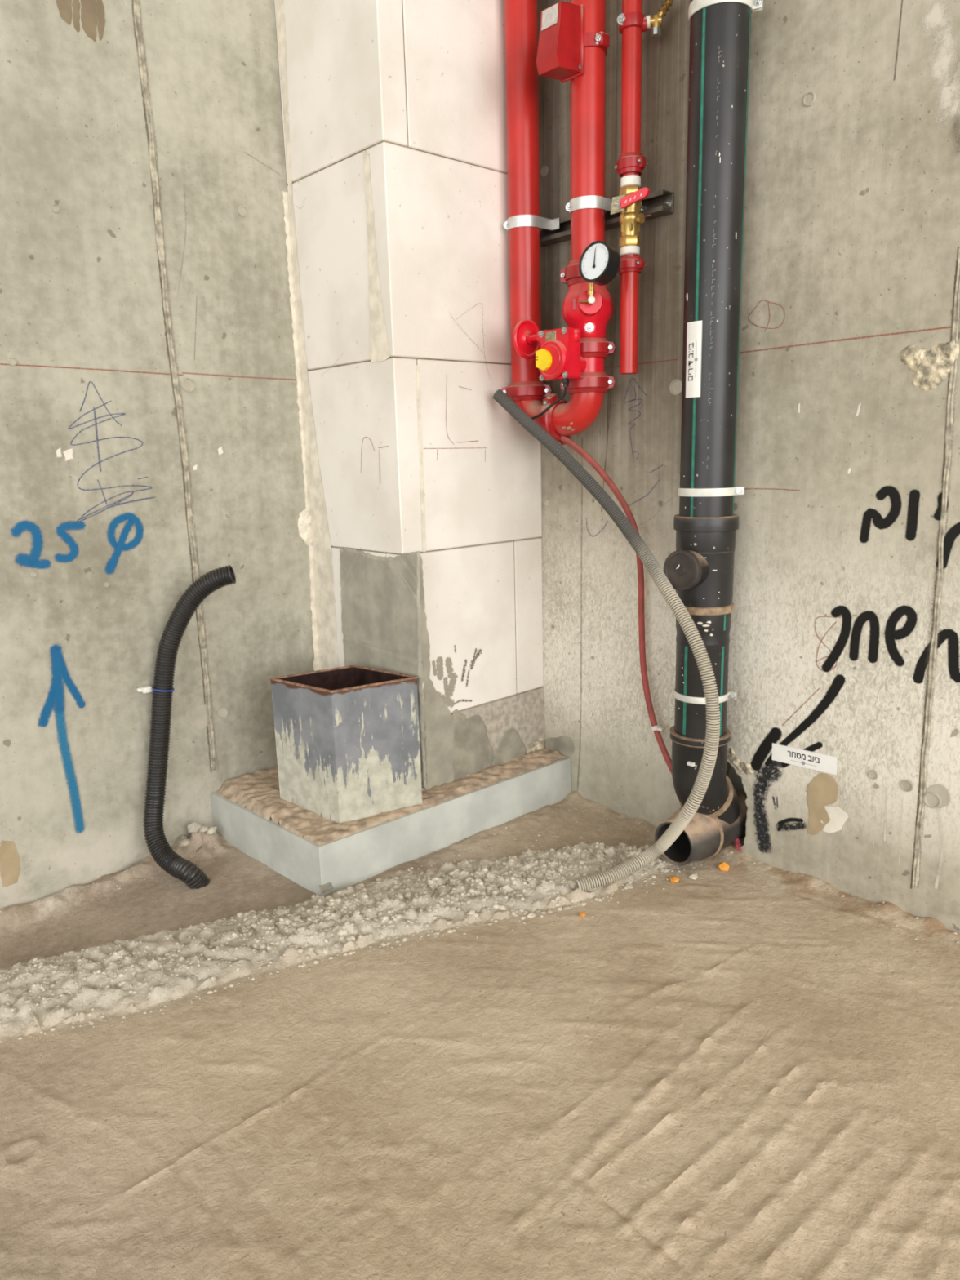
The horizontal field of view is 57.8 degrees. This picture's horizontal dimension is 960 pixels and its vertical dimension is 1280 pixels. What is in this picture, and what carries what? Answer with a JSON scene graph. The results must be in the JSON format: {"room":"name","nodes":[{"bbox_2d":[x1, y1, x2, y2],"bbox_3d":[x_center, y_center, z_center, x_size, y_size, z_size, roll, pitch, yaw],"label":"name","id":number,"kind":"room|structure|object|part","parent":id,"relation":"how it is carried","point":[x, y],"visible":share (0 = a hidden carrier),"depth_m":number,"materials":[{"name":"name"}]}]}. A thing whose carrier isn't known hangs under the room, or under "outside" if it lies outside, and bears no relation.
{"room":"building under construction","nodes":[
{"label":"building under construction","id":0,"kind":"room"},
{"bbox_2d":[0,0,319,910],"bbox_3d":[-2.316,-0.799,0.532,6.250,3.894,0.261,-13,17,-41],"label":"wall","id":1,"kind":"structure","parent":0,"point":[152,440],"depth_m":1.90,"materials":[{"name":"concrete"}]},
{"bbox_2d":[136,684,173,693],"bbox_3d":[-0.741,0.111,1.992,0.079,0.014,0.049,1,13,11],"label":"clip","id":2,"kind":"object","parent":1,"relation":"attached to","point":[144,689],"visible":0.86,"depth_m":1.98,"materials":[{"name":"white plastic"}]},
{"bbox_2d":[0,791,959,1279],"bbox_3d":[-0.243,1.238,-1.310,6.200,0.097,6.200,-13,17,-41],"label":"floor","id":3,"kind":"structure","parent":0,"point":[739,1072],"depth_m":1.29,"materials":[{"name":"beige concrete"}]},
{"bbox_2d":[178,838,191,846],"bbox_3d":[-0.702,0.482,2.068,0.027,0.018,0.022,-6,13,-18],"label":"lump","id":4,"kind":"object","parent":3,"relation":"on","point":[183,842],"visible":1,"depth_m":2.06,"materials":[{"name":"grey concrete"}]},
{"bbox_2d":[142,564,235,888],"bbox_3d":[-0.667,0.207,1.974,0.200,0.737,0.236,3,13,21],"label":"conduit","id":5,"kind":"object","parent":3,"relation":"on","point":[173,864],"visible":0.95,"depth_m":1.97,"materials":[{"name":"black plastic"}]},
{"bbox_2d":[187,822,203,832],"bbox_3d":[-0.681,0.450,2.081,0.027,0.023,0.036,6,15,32],"label":"lump","id":6,"kind":"object","parent":3,"relation":"on","point":[195,827],"visible":1,"depth_m":2.07,"materials":[{"name":"grey concrete"}]},
{"bbox_2d":[199,825,208,832],"bbox_3d":[-0.664,0.453,2.083,0.022,0.019,0.022,-13,17,-41],"label":"lump","id":7,"kind":"object","parent":3,"relation":"on","point":[203,828],"visible":1,"depth_m":2.08,"materials":[{"name":"grey concrete"}]},
{"bbox_2d":[204,826,217,835],"bbox_3d":[-0.649,0.461,2.096,0.027,0.021,0.022,-13,17,-41],"label":"lump","id":8,"kind":"object","parent":3,"relation":"on","point":[211,830],"visible":1,"depth_m":2.09,"materials":[{"name":"grey concrete"}]},
{"bbox_2d":[210,747,571,895],"bbox_3d":[-0.210,0.401,2.242,0.795,0.164,0.481,-13,17,-41],"label":"concrete plinth","id":9,"kind":"object","parent":3,"relation":"on","point":[324,856],"visible":0.49,"depth_m":2.03,"materials":[{"name":"grey concrete"}]},
{"bbox_2d":[269,665,422,823],"bbox_3d":[-0.307,0.237,2.014,0.286,0.311,0.190,-9,14,-29],"label":"box","id":10,"kind":"object","parent":9,"relation":"on","point":[347,738],"visible":0.94,"depth_m":1.96,"materials":[{"name":"blue paint"}]},
{"bbox_3d":[-0.394,0.251,1.965,0.194,0.309,0.004,8,16,37],"label":"panel","id":11,"kind":"part","parent":10,"relation":"part of","materials":[{"name":"blue paint"}]},
{"bbox_3d":[-0.386,0.227,2.073,0.206,0.309,0.004,-9,14,-29],"label":"panel","id":12,"kind":"part","parent":10,"relation":"part of","materials":[{"name":"blue paint"}]},
{"bbox_3d":[-0.229,0.249,1.954,0.206,0.309,0.004,-9,14,-29],"label":"panel","id":13,"kind":"part","parent":10,"relation":"part of","materials":[{"name":"blue paint"}]},
{"bbox_3d":[-0.221,0.225,2.062,0.194,0.309,0.004,8,16,37],"label":"panel","id":14,"kind":"part","parent":10,"relation":"part of","materials":[{"name":"blue paint"}]},
{"bbox_2d":[274,0,544,790],"bbox_3d":[-0.143,-1.166,2.029,0.466,3.148,0.449,-13,17,-41],"label":"pillar","id":15,"kind":"structure","parent":3,"relation":"on","point":[424,492],"depth_m":1.99,"materials":[{"name":"concrete"}]},
{"bbox_2d":[0,804,959,1048],"bbox_3d":[-0.087,0.538,1.846,1.942,0.094,0.763,-3,12,-7],"label":"strip","id":16,"kind":"object","parent":3,"relation":"on","point":[343,932],"visible":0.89,"depth_m":1.75,"materials":[{"name":"grey gravel"}]},
{"bbox_2d":[579,912,585,916],"bbox_3d":[0.205,0.549,1.735,0.013,0.008,0.011,-13,17,-41],"label":"scrap","id":17,"kind":"object","parent":3,"relation":"on","point":[582,914],"visible":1,"depth_m":1.73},
{"bbox_2d":[493,389,719,891],"bbox_3d":[0.210,-0.024,1.889,0.246,1.046,0.637,-9,15,-32],"label":"conduit","id":18,"kind":"object","parent":3,"relation":"on","point":[702,781],"visible":1,"depth_m":1.81,"materials":[{"name":"grey plastic"}]},
{"bbox_2d":[669,876,679,884],"bbox_3d":[0.420,0.515,1.867,0.020,0.013,0.020,-13,17,-41],"label":"scrap","id":19,"kind":"object","parent":3,"relation":"on","point":[674,879],"visible":1,"depth_m":1.86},
{"bbox_2d":[687,873,697,879],"bbox_3d":[0.460,0.512,1.877,0.020,0.013,0.025,5,14,27],"label":"chip","id":20,"kind":"object","parent":3,"relation":"on","point":[691,876],"visible":1,"depth_m":1.87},
{"bbox_2d":[654,790,747,866],"bbox_3d":[0.510,0.428,1.979,0.241,0.128,0.128,-13,17,-41],"label":"outlet","id":21,"kind":"object","parent":3,"relation":"on","point":[704,837],"visible":0.69,"depth_m":1.92,"materials":[{"name":"plastic"}]},
{"bbox_2d":[669,725,740,824],"bbox_3d":[0.507,0.308,1.952,0.186,0.231,0.130,-13,17,-41],"label":"drain bend","id":22,"kind":"object","parent":21,"relation":"attached to","point":[720,800],"visible":0.66,"depth_m":1.89,"materials":[{"name":"black plastic"}]},
{"bbox_2d":[670,731,730,787],"bbox_3d":[0.485,0.255,1.922,0.129,0.109,0.129,-13,17,-41],"label":"socket","id":23,"kind":"object","parent":22,"relation":"attached to","point":[686,753],"depth_m":1.88,"materials":[{"name":"black plastic"}]},
{"bbox_2d":[674,613,731,738],"bbox_3d":[0.480,0.070,1.881,0.114,0.276,0.114,-13,17,-41],"label":"drain pipe","id":24,"kind":"object","parent":22,"relation":"attached to","point":[690,719],"visible":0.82,"depth_m":1.84,"materials":[{"name":"black plastic"}]},
{"bbox_2d":[663,513,738,615],"bbox_3d":[0.464,-0.160,1.821,0.159,0.202,0.132,-13,17,-41],"label":"fitting","id":25,"kind":"object","parent":24,"relation":"attached to","point":[700,570],"visible":0.84,"depth_m":1.78,"materials":[{"name":"black plastic"}]},
{"bbox_2d":[717,786,740,824],"bbox_3d":[0.528,0.359,1.982,0.132,0.117,0.120,-13,17,-41],"label":"socket","id":26,"kind":"object","parent":22,"relation":"attached to","point":[728,806],"depth_m":1.93,"materials":[{"name":"black plastic"}]},
{"bbox_2d":[716,862,729,871],"bbox_3d":[0.537,0.500,1.914,0.029,0.021,0.022,-4,13,-9],"label":"scrap","id":27,"kind":"object","parent":3,"relation":"on","point":[724,866],"visible":1,"depth_m":1.91,"materials":[{"name":"orange plastic"}]},
{"bbox_2d":[617,255,647,275],"bbox_3d":[0.318,-0.793,1.841,0.054,0.030,0.067,-13,17,-41],"label":"coupling","id":28,"kind":"object","parent":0,"point":[632,263],"visible":0.82,"depth_m":1.82,"materials":[{"name":"red paint"}]},
{"bbox_2d":[610,171,651,257],"bbox_3d":[0.319,-0.884,1.800,0.070,0.183,0.084,-13,17,-41],"label":"valve","id":29,"kind":"object","parent":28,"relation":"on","point":[628,203],"visible":0.97,"depth_m":1.80,"materials":[{"name":"yellow metal"}]},
{"bbox_3d":[0.285,-0.900,1.796,0.031,0.034,0.003,5,14,26],"label":"lever plate","id":30,"kind":"part","parent":29,"relation":"part of","materials":[{"name":"metal"}]},
{"bbox_2d":[619,271,639,374],"bbox_3d":[0.320,-0.689,1.863,0.039,0.226,0.039,-13,17,-41],"label":"pipe","id":31,"kind":"object","parent":29,"relation":"attached to","point":[629,281],"visible":0.92,"depth_m":1.85,"materials":[{"name":"metal"}]},
{"bbox_2d":[614,151,648,177],"bbox_3d":[0.312,-0.983,1.799,0.054,0.036,0.067,-13,17,-41],"label":"coupling","id":32,"kind":"object","parent":29,"relation":"on","point":[628,162],"visible":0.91,"depth_m":1.78,"materials":[{"name":"red paint"}]},
{"bbox_3d":[0.317,-0.903,1.774,0.060,0.032,0.005,5,14,26],"label":"lever","id":33,"kind":"part","parent":29,"relation":"part of","materials":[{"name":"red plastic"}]},
{"bbox_2d":[537,0,959,933],"bbox_3d":[2.005,-0.664,0.294,0.259,3.500,6.000,-13,17,-41],"label":"wall","id":34,"kind":"structure","parent":0,"point":[844,644],"depth_m":1.71,"materials":[{"name":"concrete"}]},
{"bbox_2d":[540,189,674,246],"bbox_3d":[0.267,-0.942,1.950,0.040,0.040,0.375,-13,17,-41],"label":"rail","id":35,"kind":"object","parent":34,"relation":"attached to","point":[659,203],"visible":0.59,"depth_m":1.89,"materials":[{"name":"metal"}]},
{"bbox_2d":[503,214,559,232],"bbox_3d":[0.109,-0.962,2.016,0.096,0.024,0.120,-13,17,-41],"label":"clamp","id":36,"kind":"object","parent":35,"relation":"attached to","point":[521,220],"visible":0.77,"depth_m":1.99,"materials":[{"name":"metal"}]},
{"bbox_3d":[0.158,-0.960,1.998,0.049,0.024,0.026,-13,17,-41],"label":"clamp leg","id":37,"kind":"part","parent":36,"relation":"part of","materials":[{"name":"silver metal"}]},
{"bbox_2d":[565,195,618,215],"bbox_3d":[0.238,-0.936,1.879,0.095,0.024,0.120,-13,17,-41],"label":"clamp","id":38,"kind":"object","parent":35,"relation":"attached to","point":[583,202],"visible":0.62,"depth_m":1.84,"materials":[{"name":"metal"}]},
{"bbox_3d":[0.287,-0.933,1.861,0.048,0.024,0.026,-13,17,-41],"label":"clamp leg","id":39,"kind":"part","parent":38,"relation":"part of","materials":[{"name":"silver metal"}]},
{"bbox_2d":[673,688,737,704],"bbox_3d":[0.486,0.116,1.892,0.125,0.014,0.116,-4,13,-10],"label":"clamp","id":40,"kind":"object","parent":34,"relation":"attached to","point":[730,695],"visible":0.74,"depth_m":1.85,"materials":[{"name":"metal"}]},
{"bbox_2d":[677,486,744,496],"bbox_3d":[0.474,-0.308,1.799,0.125,0.016,0.116,-4,13,-10],"label":"clamp","id":41,"kind":"object","parent":34,"relation":"attached to","point":[736,490],"visible":0.92,"depth_m":1.75,"materials":[{"name":"metal"}]},
{"bbox_2d":[688,0,763,24],"bbox_3d":[0.450,-1.167,1.611,0.125,0.022,0.116,-4,13,-10],"label":"clamp","id":42,"kind":"object","parent":34,"relation":"attached to","point":[695,6],"visible":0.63,"depth_m":1.58,"materials":[{"name":"metal"}]},
{"bbox_2d":[771,742,837,774],"bbox_3d":[0.677,0.248,1.819,0.001,0.041,0.144,-13,17,-41],"label":"sticker","id":43,"kind":"object","parent":34,"relation":"attached to","point":[786,754],"visible":1,"depth_m":1.82,"materials":[{"name":"white paper"}]},
{"bbox_3d":[-0.330,-1.995,-1.984,6.250,0.200,6.250,-13,17,-41],"label":"ceiling","id":44,"kind":"structure","parent":0,"visible":0},
{"bbox_2d":[504,0,541,382],"bbox_3d":[0.084,-1.649,1.860,0.073,2.126,0.073,-13,17,-41],"label":"pipe","id":45,"kind":"object","parent":44,"relation":"hanging from","point":[521,16],"visible":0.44,"depth_m":1.96,"materials":[{"name":"metal"}]},
{"bbox_2d":[502,381,552,400],"bbox_3d":[0.113,-0.598,2.092,0.101,0.042,0.118,-13,17,-41],"label":"coupling","id":46,"kind":"object","parent":45,"relation":"attached to","point":[524,390],"visible":0.83,"depth_m":2.05,"materials":[{"name":"red paint"}]},
{"bbox_2d":[513,400,543,431],"bbox_3d":[0.133,-0.547,2.080,0.073,0.119,0.131,-13,17,-41],"label":"pipe elbow","id":47,"kind":"object","parent":45,"relation":"attached to","point":[531,407],"visible":0.31,"depth_m":2.06,"materials":[{"name":"red paint"}]},
{"bbox_2d":[537,393,570,446],"bbox_3d":[0.180,-0.516,2.038,0.099,0.122,0.040,-13,17,-41],"label":"coupling","id":48,"kind":"object","parent":47,"relation":"attached to","point":[545,420],"visible":0.56,"depth_m":2.00,"materials":[{"name":"red paint"}]},
{"bbox_2d":[569,0,605,261],"bbox_3d":[0.211,-1.730,1.699,0.074,1.905,0.074,-13,17,-41],"label":"pipe","id":49,"kind":"object","parent":44,"relation":"hanging from","point":[588,90],"visible":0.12,"depth_m":1.82,"materials":[{"name":"metal"}]},
{"bbox_2d":[536,0,608,83],"bbox_3d":[0.199,-1.224,1.781,0.158,0.129,0.091,-13,17,-41],"label":"switch","id":50,"kind":"object","parent":49,"relation":"attached to","point":[562,39],"visible":0.92,"depth_m":1.75,"materials":[{"name":"red paint"}]},
{"bbox_3d":[0.140,-1.248,1.741,0.005,0.036,0.042,-13,17,-41],"label":"label plate","id":51,"kind":"part","parent":50,"relation":"part of","materials":[{"name":"white paper"}]},
{"bbox_2d":[560,258,614,287],"bbox_3d":[0.236,-0.802,1.903,0.099,0.048,0.123,-13,17,-41],"label":"coupling","id":52,"kind":"object","parent":49,"relation":"attached to","point":[570,275],"visible":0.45,"depth_m":1.88,"materials":[{"name":"red paint"}]},
{"bbox_2d":[561,281,613,337],"bbox_3d":[0.238,-0.726,1.915,0.121,0.122,0.121,-13,17,-41],"label":"valve","id":53,"kind":"object","parent":52,"relation":"attached to","point":[593,320],"visible":0.82,"depth_m":1.88,"materials":[{"name":"red metal"}]},
{"bbox_2d":[512,319,604,419],"bbox_3d":[0.179,-0.608,1.944,0.168,0.218,0.157,-13,17,-41],"label":"valve","id":54,"kind":"object","parent":53,"relation":"attached to","point":[557,352],"visible":1,"depth_m":1.88,"materials":[{"name":"red metal"}]},
{"bbox_2d":[560,372,615,394],"bbox_3d":[0.243,-0.577,1.954,0.101,0.042,0.118,-13,17,-41],"label":"coupling","id":55,"kind":"object","parent":54,"relation":"attached to","point":[587,381],"visible":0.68,"depth_m":1.91,"materials":[{"name":"red paint"}]},
{"bbox_2d":[552,391,604,435],"bbox_3d":[0.224,-0.534,1.984,0.074,0.131,0.131,-13,17,-41],"label":"pipe elbow","id":56,"kind":"object","parent":55,"relation":"attached to","point":[574,417],"visible":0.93,"depth_m":1.96,"materials":[{"name":"red paint"}]},
{"bbox_2d":[580,337,616,359],"bbox_3d":[0.241,-0.648,1.939,0.101,0.040,0.118,-13,17,-41],"label":"coupling","id":57,"kind":"object","parent":54,"relation":"attached to","point":[593,346],"visible":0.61,"depth_m":1.90,"materials":[{"name":"red paint"}]},
{"bbox_2d":[560,435,671,773],"bbox_3d":[0.336,-0.071,2.039,0.368,0.858,0.051,7,15,35],"label":"cable","id":58,"kind":"object","parent":54,"relation":"hanging from","point":[655,727],"visible":0.83,"depth_m":2.02,"materials":[{"name":"red plastic"}]},
{"bbox_2d":[578,240,620,304],"bbox_3d":[0.235,-0.754,1.783,0.062,0.110,0.124,-7,14,-24],"label":"pressure gauge","id":59,"kind":"object","parent":53,"relation":"attached to","point":[599,263],"visible":1,"depth_m":1.75,"materials":[{"name":"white metal"}]},
{"bbox_3d":[0.223,-0.719,1.843,0.026,0.006,0.006,2,13,14],"label":"cock lever","id":60,"kind":"part","parent":59,"relation":"part of","materials":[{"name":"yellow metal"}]},
{"bbox_3d":[0.235,-0.716,1.830,0.015,0.015,0.006,-1,12,2],"label":"cock knob","id":61,"kind":"part","parent":59,"relation":"part of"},
{"bbox_2d":[621,0,642,154],"bbox_3d":[0.289,-1.817,1.616,0.040,1.703,0.040,-13,17,-41],"label":"pipe","id":62,"kind":"object","parent":44,"relation":"hanging from","point":[632,37],"visible":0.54,"depth_m":1.75,"materials":[{"name":"metal"}]},
{"bbox_2d":[617,0,673,37],"bbox_3d":[0.329,-1.242,1.742,0.111,0.067,0.052,-1,12,1],"label":"drain cock","id":63,"kind":"object","parent":62,"relation":"attached to","point":[632,19],"visible":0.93,"depth_m":1.73,"materials":[{"name":"red paint"}]},
{"bbox_2d":[618,11,647,34],"bbox_3d":[0.307,-1.234,1.742,0.052,0.030,0.058,-13,17,-41],"label":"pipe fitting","id":64,"kind":"object","parent":63,"relation":"attached to","point":[632,19],"depth_m":1.72,"materials":[{"name":"red paint"}]},
{"bbox_2d":[679,0,751,516],"bbox_3d":[0.439,-1.426,1.552,0.110,2.448,0.110,-13,17,-41],"label":"drain pipe","id":65,"kind":"object","parent":44,"relation":"hanging from","point":[720,33],"visible":0.98,"depth_m":1.66,"materials":[{"name":"black plastic"}]},
{"bbox_2d":[685,320,702,398],"bbox_3d":[0.420,-0.551,1.710,0.004,0.143,0.036,-11,16,-37],"label":"sticker","id":66,"kind":"object","parent":65,"relation":"attached to","point":[694,338],"visible":1,"depth_m":1.71,"materials":[{"name":"white paper"}]},
{"bbox_2d":[706,48,722,468],"bbox_3d":[0.446,-0.709,1.655,0.008,0.752,0.001,1,13,13],"label":"print","id":67,"kind":"object","parent":65,"relation":"attached to","point":[714,126],"depth_m":1.65}
]}

